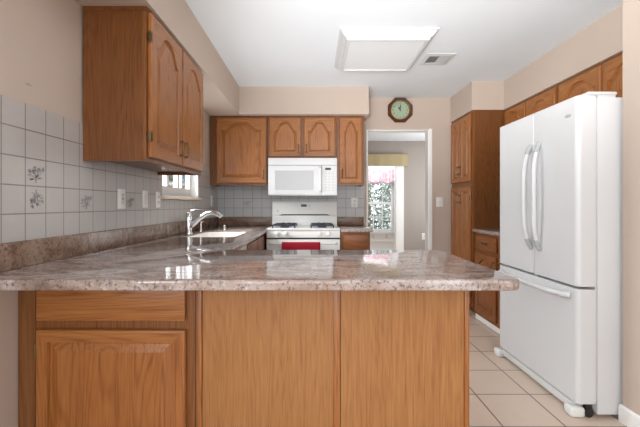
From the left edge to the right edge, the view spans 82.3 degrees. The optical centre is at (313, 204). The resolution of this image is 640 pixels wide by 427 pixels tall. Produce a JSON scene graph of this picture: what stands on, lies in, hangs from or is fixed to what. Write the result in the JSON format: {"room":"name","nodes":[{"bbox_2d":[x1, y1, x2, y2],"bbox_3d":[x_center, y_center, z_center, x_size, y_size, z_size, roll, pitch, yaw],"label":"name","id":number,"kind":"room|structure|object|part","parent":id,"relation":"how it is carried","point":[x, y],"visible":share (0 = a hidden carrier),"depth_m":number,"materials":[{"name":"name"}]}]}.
{"room":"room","nodes":[
{"label":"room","id":0,"kind":"room"},
{"bbox_2d":[0,0,209,426],"bbox_3d":[-1.197,-0.060,2.345,0.106,2.430,9.890,0,0,0],"label":"wall","id":1,"kind":"structure","parent":0,"point":[41,41],"depth_m":1.50,"materials":[{"name":"beige paint"}]},
{"bbox_2d":[0,95,217,242],"bbox_3d":[-1.140,-0.098,2.760,0.009,0.606,3.173,0,0,0],"label":"tiled wall","id":2,"kind":"structure","parent":1,"relation":"attached to","point":[47,188],"depth_m":1.66,"materials":[{"name":"grey tile"}]},
{"bbox_2d":[27,166,43,182],"bbox_3d":[-1.137,-0.125,1.499,0.002,0.071,0.095,0,0,0],"label":"print","id":3,"kind":"object","parent":2,"relation":"on","point":[35,174],"depth_m":1.50,"materials":[{"name":"grey tile"}]},
{"bbox_2d":[30,190,43,208],"bbox_3d":[-1.137,-0.024,1.504,0.002,0.079,0.082,0,0,0],"label":"print","id":4,"kind":"object","parent":2,"relation":"attached to","point":[36,196],"depth_m":1.50,"materials":[{"name":"grey tile"}]},
{"bbox_2d":[81,196,91,208],"bbox_3d":[-1.137,-0.014,1.831,0.002,0.071,0.095,0,0,0],"label":"print","id":5,"kind":"object","parent":2,"relation":"attached to","point":[86,201],"depth_m":1.83,"materials":[{"name":"grey tile"}]},
{"bbox_2d":[0,217,218,271],"bbox_3d":[-1.126,0.190,2.752,0.022,0.102,3.144,0,0,0],"label":"backsplash","id":6,"kind":"structure","parent":2,"relation":"attached to","point":[18,254],"depth_m":1.74,"materials":[{"name":"brown stone"}]},
{"bbox_2d":[118,189,125,208],"bbox_3d":[-1.131,-0.036,2.163,0.010,0.116,0.084,0,0,0],"label":"wall outlet","id":7,"kind":"object","parent":2,"relation":"attached to","point":[121,192],"visible":1,"depth_m":2.16,"materials":[{"name":"white plastic"}]},
{"bbox_2d":[121,193,123,204],"bbox_3d":[-1.129,-0.036,2.163,0.003,0.068,0.034,0,0,0],"label":"receptacle","id":8,"kind":"object","parent":7,"relation":"attached to","point":[122,194],"depth_m":2.16,"materials":[{"name":"grey plastic"}]},
{"bbox_2d":[127,197,133,207],"bbox_3d":[-1.137,-0.014,2.274,0.002,0.071,0.095,0,0,0],"label":"print","id":9,"kind":"object","parent":2,"relation":"attached to","point":[130,200],"depth_m":2.27,"materials":[{"name":"grey tile"}]},
{"bbox_2d":[142,190,147,207],"bbox_3d":[-1.131,-0.039,2.464,0.011,0.116,0.072,0,0,0],"label":"light switch","id":10,"kind":"object","parent":2,"relation":"attached to","point":[144,193],"visible":1,"depth_m":2.45,"materials":[{"name":"white plastic"}]},
{"bbox_2d":[156,192,159,207],"bbox_3d":[-1.132,-0.039,2.668,0.009,0.116,0.072,0,0,0],"label":"wall outlet","id":11,"kind":"object","parent":2,"relation":"attached to","point":[157,193],"visible":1,"depth_m":2.66,"materials":[{"name":"white plastic"}]},
{"bbox_2d":[83,6,202,174],"bbox_3d":[-0.952,-0.599,2.243,0.366,0.761,0.888,0,0,0],"label":"upper cabinet","id":12,"kind":"object","parent":1,"relation":"attached to","point":[143,93],"visible":1,"depth_m":1.80,"materials":[{"name":"brown wood"}]},
{"bbox_3d":[-0.978,-0.969,2.243,0.315,0.018,0.888,0,0,0],"label":"rail","id":13,"kind":"part","parent":12,"relation":"part of","materials":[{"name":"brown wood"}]},
{"bbox_3d":[-0.811,-0.598,2.028,0.021,0.716,0.414,0,0,0],"label":"door","id":14,"kind":"part","parent":12,"relation":"part of","materials":[{"name":"brown wood"}]},
{"bbox_3d":[-0.835,-0.599,2.243,0.020,0.761,0.880,0,0,0],"label":"frame","id":15,"kind":"part","parent":12,"relation":"part of","materials":[{"name":"brown wood"}]},
{"bbox_3d":[-0.785,-0.340,2.207,0.032,0.101,0.020,0,0,0],"label":"handle","id":16,"kind":"part","parent":12,"relation":"part of","materials":[{"name":"gold metal"}]},
{"bbox_3d":[-0.785,-0.340,2.281,0.032,0.101,0.020,0,0,0],"label":"handle","id":17,"kind":"part","parent":12,"relation":"part of","materials":[{"name":"gold metal"}]},
{"bbox_3d":[-0.811,-0.598,2.460,0.021,0.716,0.414,0,0,0],"label":"door","id":18,"kind":"part","parent":12,"relation":"part of","materials":[{"name":"brown wood"}]},
{"bbox_2d":[161,175,201,199],"bbox_3d":[-1.180,-0.456,3.195,0.140,0.819,0.930,0,0,0],"label":"window","id":19,"kind":"structure","parent":1,"relation":"in","point":[190,192],"depth_m":3.33,"materials":[{"name":"white glass"}]},
{"bbox_3d":[-1.230,-0.462,3.195,0.038,0.783,0.846,0,0,0],"label":"sash","id":20,"kind":"part","parent":19,"relation":"part of","materials":[{"name":"white glass"}]},
{"bbox_3d":[-1.161,-0.058,3.195,0.101,0.024,0.930,0,0,0],"label":"sill","id":21,"kind":"part","parent":19,"relation":"part of","materials":[{"name":"beige"}]},
{"bbox_2d":[74,0,239,115],"bbox_3d":[-0.973,-1.127,2.677,0.345,0.296,3.354,0,0,0],"label":"soffit","id":22,"kind":"structure","parent":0,"point":[220,89],"depth_m":2.55,"materials":[{"name":"beige paint"}]},
{"bbox_2d":[239,87,368,120],"bbox_3d":[-0.102,-1.127,4.148,1.396,0.296,0.412,0,0,0],"label":"soffit","id":23,"kind":"structure","parent":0,"point":[253,101],"depth_m":3.94,"materials":[{"name":"beige paint"}]},
{"bbox_2d":[370,183,394,248],"bbox_3d":[1.200,-0.060,8.060,2.800,2.430,1.320,0,0,0],"label":"wall","id":24,"kind":"structure","parent":0,"point":[378,236],"depth_m":8.60,"materials":[{"name":"beige paint"}]},
{"bbox_2d":[369,166,394,233],"bbox_3d":[1.520,-0.115,8.625,0.900,1.600,0.150,0,0,0],"label":"window","id":25,"kind":"structure","parent":24,"relation":"in","point":[382,230],"depth_m":8.63,"materials":[{"name":"white wood"}]},
{"bbox_3d":[1.520,-0.110,8.645,0.720,1.470,0.030,0,0,0],"label":"sash","id":26,"kind":"part","parent":25,"relation":"part of","materials":[{"name":"white paint"}]},
{"bbox_2d":[369,167,394,184],"bbox_3d":[1.533,-0.675,8.512,0.833,0.400,0.036,0,0,0],"label":"valance","id":27,"kind":"object","parent":25,"relation":"attached to","point":[386,175],"visible":0.78,"depth_m":8.52,"materials":[{"name":"fabric"}]},
{"bbox_2d":[370,240,394,249],"bbox_3d":[1.200,0.990,8.590,2.600,0.330,0.020,0,0,0],"label":"trim","id":28,"kind":"structure","parent":24,"relation":"attached to","point":[370,240],"depth_m":8.58,"materials":[{"name":"white"}]},
{"bbox_2d":[368,141,424,249],"bbox_3d":[0.978,-0.060,7.345,4.245,2.430,0.110,0,0,0],"label":"wall","id":29,"kind":"structure","parent":0,"point":[414,173],"depth_m":7.29,"materials":[{"name":"beige paint"}]},
{"bbox_2d":[368,154,407,165],"bbox_3d":[1.145,-0.892,7.229,1.450,0.245,0.012,0,0,0],"label":"valance","id":30,"kind":"object","parent":29,"relation":"attached to","point":[373,159],"visible":0.56,"depth_m":7.23,"materials":[{"name":"fabric"}]},
{"bbox_2d":[368,166,368,217],"bbox_3d":[1.033,-0.255,7.233,0.114,1.020,0.024,0,0,0],"label":"panel","id":31,"kind":"object","parent":30,"relation":"hanging from","point":[368,166],"visible":0.12,"depth_m":7.24,"materials":[{"name":"wood"}]},
{"bbox_2d":[395,166,403,249],"bbox_3d":[1.115,0.155,7.335,1.350,2.000,0.150,0,0,0],"label":"trim","id":32,"kind":"structure","parent":29,"relation":"attached to","point":[399,170],"depth_m":7.26,"materials":[{"name":"white"}]},
{"bbox_2d":[185,0,622,140],"bbox_3d":[1.650,-1.325,3.000,5.900,0.100,11.500,0,0,0],"label":"ceiling","id":33,"kind":"structure","parent":0,"point":[261,43],"depth_m":2.72,"materials":[{"name":"white paint"}]},
{"bbox_2d":[334,27,439,70],"bbox_3d":[0.547,-1.240,2.990,0.715,0.070,0.735,0,0,0],"label":"ceiling light","id":34,"kind":"object","parent":33,"relation":"attached to","point":[358,48],"visible":1,"depth_m":2.82,"materials":[{"name":"grey plastic"}]},
{"bbox_2d":[344,42,423,69],"bbox_3d":[0.547,-1.216,2.990,0.554,0.006,0.578,0,0,0],"label":"diffuser","id":35,"kind":"object","parent":34,"relation":"attached to","point":[357,55],"depth_m":2.97,"materials":[{"name":"white plastic"}]},
{"bbox_2d":[419,53,456,64],"bbox_3d":[1.079,-1.268,3.195,0.245,0.013,0.250,0,0,0],"label":"ceiling vent","id":36,"kind":"object","parent":33,"relation":"in","point":[430,58],"visible":1,"depth_m":3.18,"materials":[{"name":"grey metal"}]},
{"bbox_2d":[364,98,451,253],"bbox_3d":[0.978,-0.060,4.414,4.245,2.430,0.120,0,0,0],"label":"wall","id":37,"kind":"structure","parent":0,"point":[427,113],"depth_m":4.35,"materials":[{"name":"beige paint"}]},
{"bbox_2d":[210,116,267,186],"bbox_3d":[-0.821,-0.599,4.153,0.629,0.761,0.382,0,0,0],"label":"upper cabinet","id":38,"kind":"object","parent":37,"relation":"attached to","point":[238,144],"visible":0.98,"depth_m":4.00,"materials":[{"name":"brown wood"}]},
{"bbox_2d":[219,217,271,224],"bbox_3d":[-0.810,0.190,4.335,0.652,0.102,0.022,0,0,0],"label":"backsplash","id":39,"kind":"structure","parent":37,"relation":"attached to","point":[223,220],"depth_m":4.32,"materials":[{"name":"brown stone"}]},
{"bbox_2d":[218,185,363,216],"bbox_3d":[-0.271,-0.020,4.349,1.748,0.450,0.009,0,0,0],"label":"tiled wall","id":40,"kind":"structure","parent":37,"relation":"attached to","point":[233,200],"depth_m":4.35,"materials":[{"name":"grey tile"}]},
{"bbox_2d":[337,217,363,224],"bbox_3d":[0.436,0.191,4.335,0.315,0.100,0.020,0,0,0],"label":"backsplash","id":41,"kind":"structure","parent":40,"relation":"attached to","point":[340,220],"depth_m":4.32,"materials":[{"name":"brown stone"}]},
{"bbox_2d":[351,198,357,207],"bbox_3d":[0.487,-0.027,4.341,0.080,0.118,0.009,0,0,0],"label":"wall outlet","id":42,"kind":"object","parent":40,"relation":"attached to","point":[354,201],"visible":1,"depth_m":4.34,"materials":[{"name":"white plastic"}]},
{"bbox_2d":[268,116,336,157],"bbox_3d":[-0.124,-0.744,4.153,0.758,0.470,0.382,0,0,0],"label":"upper cabinet","id":43,"kind":"object","parent":37,"relation":"attached to","point":[288,136],"visible":0.98,"depth_m":4.00,"materials":[{"name":"brown wood"}]},
{"bbox_3d":[-0.309,-0.743,4.005,0.344,0.428,0.021,0,0,0],"label":"door","id":44,"kind":"part","parent":43,"relation":"part of","materials":[{"name":"brown wood"}]},
{"bbox_2d":[268,158,336,195],"bbox_3d":[-0.117,-0.304,4.108,0.743,0.402,0.434,0,0,0],"label":"microwave","id":45,"kind":"object","parent":43,"relation":"attached to","point":[286,176],"visible":1,"depth_m":3.92,"materials":[{"name":"white"}]},
{"bbox_3d":[-0.200,-0.267,3.935,0.573,0.316,0.028,0,0,0],"label":"door","id":46,"kind":"part","parent":45,"relation":"part of","materials":[{"name":"white"}]},
{"bbox_3d":[0.071,-0.273,3.906,0.026,0.277,0.030,0,0,0],"label":"handle","id":47,"kind":"part","parent":45,"relation":"part of","materials":[{"name":"white plastic"}]},
{"bbox_3d":[0.172,-0.267,3.936,0.163,0.316,0.026,0,0,0],"label":"keypad panel","id":48,"kind":"part","parent":45,"relation":"part of","materials":[{"name":"white plastic"}]},
{"bbox_3d":[0.065,-0.743,4.005,0.340,0.428,0.021,0,0,0],"label":"door","id":49,"kind":"part","parent":43,"relation":"part of","materials":[{"name":"brown wood"}]},
{"bbox_2d":[337,116,363,186],"bbox_3d":[0.406,-0.599,4.153,0.297,0.761,0.382,0,0,0],"label":"upper cabinet","id":50,"kind":"object","parent":37,"relation":"attached to","point":[350,129],"visible":0.98,"depth_m":4.00,"materials":[{"name":"brown wood"}]},
{"bbox_2d":[366,129,431,249],"bbox_3d":[1.019,0.125,4.411,0.778,2.060,0.142,0,0,0],"label":"trim","id":51,"kind":"structure","parent":37,"relation":"attached to","point":[428,133],"depth_m":4.35,"materials":[{"name":"white wood"}]},
{"bbox_2d":[388,98,411,122],"bbox_3d":[1.027,-1.124,4.335,0.290,0.290,0.037,0,0,0],"label":"wall clock","id":52,"kind":"object","parent":37,"relation":"attached to","point":[399,109],"visible":1,"depth_m":4.33,"materials":[{"name":"brown wood"}]},
{"bbox_2d":[436,197,442,206],"bbox_3d":[1.500,-0.036,4.345,0.082,0.116,0.018,0,0,0],"label":"light switch","id":53,"kind":"object","parent":37,"relation":"attached to","point":[439,200],"visible":1,"depth_m":4.35,"materials":[{"name":"white plastic"}]},
{"bbox_2d":[469,310,626,426],"bbox_3d":[1.650,1.195,3.000,5.900,0.080,11.500,0,0,0],"label":"floor","id":54,"kind":"structure","parent":0,"point":[501,394],"depth_m":2.21,"materials":[{"name":"tile"}]},
{"bbox_2d":[18,291,195,426],"bbox_3d":[-0.800,0.717,1.671,0.683,0.877,0.554,0,0,0],"label":"base cabinet","id":55,"kind":"object","parent":54,"relation":"on","point":[86,358],"visible":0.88,"depth_m":1.40,"materials":[{"name":"brown wood"}]},
{"bbox_3d":[-0.777,0.368,1.408,0.570,0.151,0.019,0,0,0],"label":"drawer","id":56,"kind":"part","parent":55,"relation":"part of","materials":[{"name":"brown wood"}]},
{"bbox_3d":[-0.776,0.754,1.405,0.572,0.552,0.021,0,0,0],"label":"door","id":57,"kind":"part","parent":55,"relation":"part of","materials":[{"name":"brown wood"}]},
{"bbox_2d":[247,235,263,249],"bbox_3d":[-0.787,0.717,3.233,0.656,0.876,0.974,0,0,0],"label":"base cabinet","id":58,"kind":"object","parent":54,"relation":"on","point":[257,244],"visible":0.09,"depth_m":3.25,"materials":[{"name":"brown wood"}]},
{"bbox_3d":[-0.505,0.372,2.999,0.019,0.135,0.447,0,0,0],"label":"drawer","id":59,"kind":"part","parent":58,"relation":"part of","materials":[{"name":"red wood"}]},
{"bbox_3d":[-0.505,0.372,3.466,0.019,0.135,0.447,0,0,0],"label":"drawer","id":60,"kind":"part","parent":58,"relation":"part of","materials":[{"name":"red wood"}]},
{"bbox_2d":[263,232,266,249],"bbox_3d":[-0.815,0.717,4.032,0.600,0.876,0.615,0,0,0],"label":"base cabinet","id":61,"kind":"object","parent":54,"relation":"on","point":[264,234],"visible":0.02,"depth_m":3.93,"materials":[{"name":"brown wood"}]},
{"bbox_2d":[0,217,519,290],"bbox_3d":[-0.229,0.207,2.759,1.814,0.137,3.172,0,0,0],"label":"countertop","id":62,"kind":"structure","parent":61,"relation":"on","point":[156,257],"depth_m":1.40,"materials":[{"name":"stone"}]},
{"bbox_2d":[185,209,222,233],"bbox_3d":[-0.912,0.137,3.050,0.320,0.207,0.064,0,0,0],"label":"faucet","id":63,"kind":"object","parent":62,"relation":"on","point":[189,224],"visible":1,"depth_m":3.03,"materials":[{"name":"silver metal"}]},
{"bbox_3d":[-0.909,0.123,3.047,0.285,0.160,0.044,0,0,1],"label":"spout","id":64,"kind":"part","parent":63,"relation":"part of","materials":[{"name":"silver metal"}]},
{"bbox_2d":[189,232,245,236],"bbox_3d":[-0.792,0.341,3.045,0.383,0.188,0.588,0,0,0],"label":"sink","id":65,"kind":"object","parent":62,"relation":"in","point":[206,234],"visible":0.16,"depth_m":3.33,"materials":[{"name":"white ceramic"}]},
{"bbox_2d":[266,201,339,249],"bbox_3d":[-0.104,0.531,4.006,0.752,1.148,0.654,0,0,0],"label":"gas stove","id":66,"kind":"object","parent":54,"relation":"on","point":[292,221],"visible":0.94,"depth_m":4.07,"materials":[{"name":"white metal"}]},
{"bbox_2d":[282,242,319,249],"bbox_3d":[-0.126,0.544,3.689,0.387,0.342,0.040,0,0,0],"label":"dish towel","id":67,"kind":"object","parent":66,"relation":"hanging from","point":[285,245],"visible":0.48,"depth_m":3.67,"materials":[{"name":"red fabric"}]},
{"bbox_3d":[-0.104,0.653,3.748,0.752,0.604,0.033,0,0,0],"label":"oven door","id":68,"kind":"part","parent":66,"relation":"part of","materials":[{"name":"white metal"}]},
{"bbox_3d":[-0.104,0.390,3.706,0.702,0.021,0.054,0,0,0],"label":"handle","id":69,"kind":"part","parent":66,"relation":"part of","materials":[{"name":"white metal"}]},
{"bbox_2d":[267,226,339,229],"bbox_3d":[-0.104,0.249,3.986,0.752,0.021,0.498,0,0,0],"label":"cooktop","id":70,"kind":"object","parent":66,"relation":"in","point":[272,227],"depth_m":3.74,"materials":[{"name":"white metal"}]},
{"bbox_3d":[-0.104,0.298,3.750,0.752,0.074,0.030,0,0,0],"label":"control panel","id":71,"kind":"part","parent":66,"relation":"part of","materials":[{"name":"white"}]},
{"bbox_3d":[-0.113,0.018,4.274,0.167,0.065,0.004,0,0,0],"label":"clock panel","id":72,"kind":"part","parent":66,"relation":"part of","materials":[{"name":"white"}]},
{"bbox_2d":[196,291,468,426],"bbox_3d":[0.073,0.717,1.679,1.060,0.877,0.538,0,0,0],"label":"panel","id":73,"kind":"object","parent":54,"relation":"on","point":[264,358],"visible":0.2,"depth_m":1.42,"materials":[{"name":"brown wood"}]},
{"bbox_3d":[-0.167,0.717,1.425,0.526,0.877,0.010,0,0,0],"label":"panel","id":74,"kind":"part","parent":73,"relation":"part of","materials":[{"name":"brown wood"}]},
{"bbox_3d":[0.344,0.717,1.425,0.478,0.877,0.010,0,0,0],"label":"panel","id":75,"kind":"part","parent":73,"relation":"part of","materials":[{"name":"brown wood"}]},
{"bbox_3d":[0.593,0.717,1.425,0.020,0.877,0.026,0,0,0],"label":"corner trim","id":76,"kind":"part","parent":73,"relation":"part of","materials":[{"name":"brown wood"}]},
{"bbox_2d":[340,231,369,249],"bbox_3d":[0.429,0.717,4.014,0.297,0.877,0.656,0,0,0],"label":"base cabinet","id":77,"kind":"object","parent":54,"relation":"on","point":[348,240],"visible":0.12,"depth_m":3.72,"materials":[{"name":"brown wood"}]},
{"bbox_2d":[337,217,372,231],"bbox_3d":[0.442,0.208,4.029,0.325,0.135,0.634,0,0,0],"label":"countertop","id":78,"kind":"structure","parent":77,"relation":"on","point":[346,224],"depth_m":4.33,"materials":[{"name":"stone"}]},
{"bbox_3d":[0.430,0.378,3.732,0.255,0.145,0.019,0,0,0],"label":"drawer","id":79,"kind":"part","parent":77,"relation":"part of","materials":[{"name":"red wood"}]},
{"bbox_2d":[451,110,505,313],"bbox_3d":[1.925,0.088,4.059,0.676,2.133,0.583,0,0,0],"label":"pantry cabinet","id":80,"kind":"object","parent":54,"relation":"on","point":[475,136],"visible":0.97,"depth_m":3.77,"materials":[{"name":"brown wood"}]},
{"bbox_3d":[1.629,0.415,4.194,0.021,1.220,0.252,0,0,0],"label":"door","id":81,"kind":"part","parent":80,"relation":"part of","materials":[{"name":"brown wood"}]},
{"bbox_3d":[1.629,-0.600,4.194,0.021,0.700,0.252,0,0,0],"label":"door","id":82,"kind":"part","parent":80,"relation":"part of","materials":[{"name":"brown wood"}]},
{"bbox_3d":[1.653,0.038,4.059,0.020,2.033,0.583,0,0,0],"label":"frame","id":83,"kind":"part","parent":80,"relation":"part of","materials":[{"name":"brown wood"}]},
{"bbox_3d":[1.629,0.415,3.928,0.021,1.220,0.252,0,0,0],"label":"door","id":84,"kind":"part","parent":80,"relation":"part of","materials":[{"name":"brown wood"}]},
{"bbox_3d":[1.629,-0.600,3.928,0.021,0.700,0.252,0,0,0],"label":"door","id":85,"kind":"part","parent":80,"relation":"part of","materials":[{"name":"brown wood"}]},
{"bbox_2d":[450,81,503,122],"bbox_3d":[1.964,-1.127,4.058,0.672,0.296,0.592,0,0,0],"label":"soffit","id":86,"kind":"structure","parent":80,"relation":"on","point":[476,95],"depth_m":3.76,"materials":[{"name":"beige paint"}]},
{"bbox_2d":[475,232,504,333],"bbox_3d":[1.952,0.717,3.301,0.686,0.876,0.930,0,0,0],"label":"base cabinet","id":87,"kind":"object","parent":54,"relation":"on","point":[487,247],"visible":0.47,"depth_m":3.44,"materials":[{"name":"brown wood"}]},
{"bbox_2d":[472,228,499,235],"bbox_3d":[1.964,0.259,3.303,0.663,0.035,0.925,0,0,0],"label":"countertop","id":88,"kind":"structure","parent":87,"relation":"on","point":[491,231],"depth_m":3.52,"materials":[{"name":"stone"}]},
{"bbox_3d":[1.655,0.372,3.516,0.019,0.135,0.430,0,0,0],"label":"drawer","id":89,"kind":"part","parent":87,"relation":"part of","materials":[{"name":"red wood"}]},
{"bbox_3d":[1.651,0.772,3.516,0.021,0.595,0.430,0,0,0],"label":"door","id":90,"kind":"part","parent":87,"relation":"part of","materials":[{"name":"red wood"}]},
{"bbox_3d":[1.655,0.372,3.066,0.019,0.135,0.400,0,0,0],"label":"drawer","id":91,"kind":"part","parent":87,"relation":"part of","materials":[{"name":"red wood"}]},
{"bbox_3d":[1.651,0.772,3.066,0.021,0.595,0.400,0,0,0],"label":"door","id":92,"kind":"part","parent":87,"relation":"part of","materials":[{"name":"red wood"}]},
{"bbox_2d":[494,92,622,417],"bbox_3d":[1.790,0.271,2.406,0.868,1.768,0.872,0,0,0],"label":"refrigerator","id":93,"kind":"object","parent":54,"relation":"on","point":[561,164],"visible":0.98,"depth_m":2.06,"materials":[{"name":"white metal"}]},
{"bbox_3d":[1.474,-0.075,2.589,0.101,1.036,0.446,0,0,0],"label":"door","id":94,"kind":"part","parent":93,"relation":"part of","materials":[{"name":"white metal"}]},
{"bbox_3d":[1.394,-0.055,2.394,0.059,0.656,0.029,0,0,16],"label":"handle","id":95,"kind":"part","parent":93,"relation":"part of","materials":[{"name":"white plastic"}]},
{"bbox_3d":[1.393,0.500,2.397,0.073,0.028,0.722,0,0,0],"label":"handle","id":96,"kind":"part","parent":93,"relation":"part of","materials":[{"name":"white plastic"}]},
{"bbox_3d":[1.394,-0.055,2.296,0.059,0.656,0.029,0,0,-16],"label":"handle","id":97,"kind":"part","parent":93,"relation":"part of","materials":[{"name":"white plastic"}]},
{"bbox_3d":[1.474,0.767,2.393,0.101,0.620,0.838,0,0,0],"label":"freezer drawer","id":98,"kind":"part","parent":93,"relation":"part of","materials":[{"name":"white metal"}]},
{"bbox_3d":[1.474,-0.075,2.169,0.101,1.036,0.390,0,0,0],"label":"door","id":99,"kind":"part","parent":93,"relation":"part of","materials":[{"name":"white metal"}]},
{"bbox_2d":[504,3,622,109],"bbox_3d":[2.127,-1.127,2.855,0.345,0.296,1.814,0,0,0],"label":"soffit","id":100,"kind":"structure","parent":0,"point":[602,40],"depth_m":2.78,"materials":[{"name":"beige paint"}]},
{"bbox_2d":[505,84,558,124],"bbox_3d":[2.102,-0.806,3.354,0.366,0.343,0.820,0,0,0],"label":"upper cabinet","id":101,"kind":"object","parent":100,"relation":"attached to","point":[549,97],"visible":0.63,"depth_m":3.25,"materials":[{"name":"brown wood"}]},
{"bbox_3d":[1.962,-0.803,3.567,0.021,0.300,0.355,0,0,0],"label":"door","id":102,"kind":"part","parent":101,"relation":"part of","materials":[{"name":"brown wood"}]},
{"bbox_3d":[1.985,-0.806,3.354,0.020,0.343,0.820,0,0,0],"label":"frame","id":103,"kind":"part","parent":101,"relation":"part of","materials":[{"name":"brown wood"}]},
{"bbox_3d":[1.962,-0.803,3.169,0.021,0.300,0.400,0,0,0],"label":"door","id":104,"kind":"part","parent":101,"relation":"part of","materials":[{"name":"brown wood"}]},
{"bbox_2d":[559,52,622,102],"bbox_3d":[2.102,-0.806,2.455,0.366,0.343,0.970,0,0,0],"label":"upper cabinet","id":105,"kind":"object","parent":100,"relation":"attached to","point":[606,76],"visible":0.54,"depth_m":2.51,"materials":[{"name":"brown wood"}]},
{"bbox_3d":[1.962,-0.803,2.708,0.021,0.300,0.425,0,0,0],"label":"door","id":106,"kind":"part","parent":105,"relation":"part of","materials":[{"name":"brown wood"}]},
{"bbox_3d":[1.985,-0.806,2.455,0.020,0.343,0.970,0,0,0],"label":"frame","id":107,"kind":"part","parent":105,"relation":"part of","materials":[{"name":"brown wood"}]},
{"bbox_3d":[1.962,-0.803,2.257,0.021,0.300,0.435,0,0,0],"label":"door","id":108,"kind":"part","parent":105,"relation":"part of","materials":[{"name":"brown wood"}]},
{"bbox_2d":[623,0,639,415],"bbox_3d":[2.033,-0.060,1.074,0.775,2.430,1.748,0,0,0],"label":"wall","id":109,"kind":"structure","parent":0,"point":[631,8],"depth_m":1.89,"materials":[{"name":"beige paint"}]},
{"bbox_2d":[618,404,622,420],"bbox_3d":[1.716,1.109,1.954,0.167,0.092,0.012,0,0,0],"label":"baseboard","id":110,"kind":"structure","parent":109,"relation":"attached to","point":[619,406],"depth_m":1.95,"materials":[{"name":"white wood"}]},
{"bbox_2d":[620,405,639,426],"bbox_3d":[1.639,1.109,1.074,0.012,0.092,1.748,0,0,0],"label":"baseboard","id":111,"kind":"structure","parent":109,"relation":"attached to","point":[629,418],"depth_m":1.90,"materials":[{"name":"white"}]},
{"label":"outside","id":112,"kind":"structure","parent":0,"visible":0},
{"bbox_3d":[0.000,1.555,11.000,28.000,0.200,30.000,0,0,0],"label":"ground","id":113,"kind":"structure","parent":112,"visible":0},
{"bbox_2d":[169,175,184,187],"bbox_3d":[-3.140,-0.290,7.182,1.891,3.502,1.893,0,0,0],"label":"tree","id":114,"kind":"object","parent":113,"relation":"on","point":[170,176],"visible":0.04,"depth_m":6.92,"materials":[{"name":"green plant"}]},
{"bbox_2d":[368,182,390,228],"bbox_3d":[1.606,-0.686,11.204,2.424,4.292,2.352,0,0,0],"label":"tree","id":115,"kind":"object","parent":113,"relation":"on","point":[385,192],"visible":0.11,"depth_m":10.84,"materials":[{"name":"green plant"}]},
{"bbox_2d":[375,184,390,228],"bbox_3d":[3.399,-0.878,13.562,2.520,4.674,2.585,0,0,0],"label":"tree","id":116,"kind":"object","parent":113,"relation":"on","point":[389,212],"visible":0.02,"depth_m":13.62,"materials":[{"name":"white plant"}]}
]}

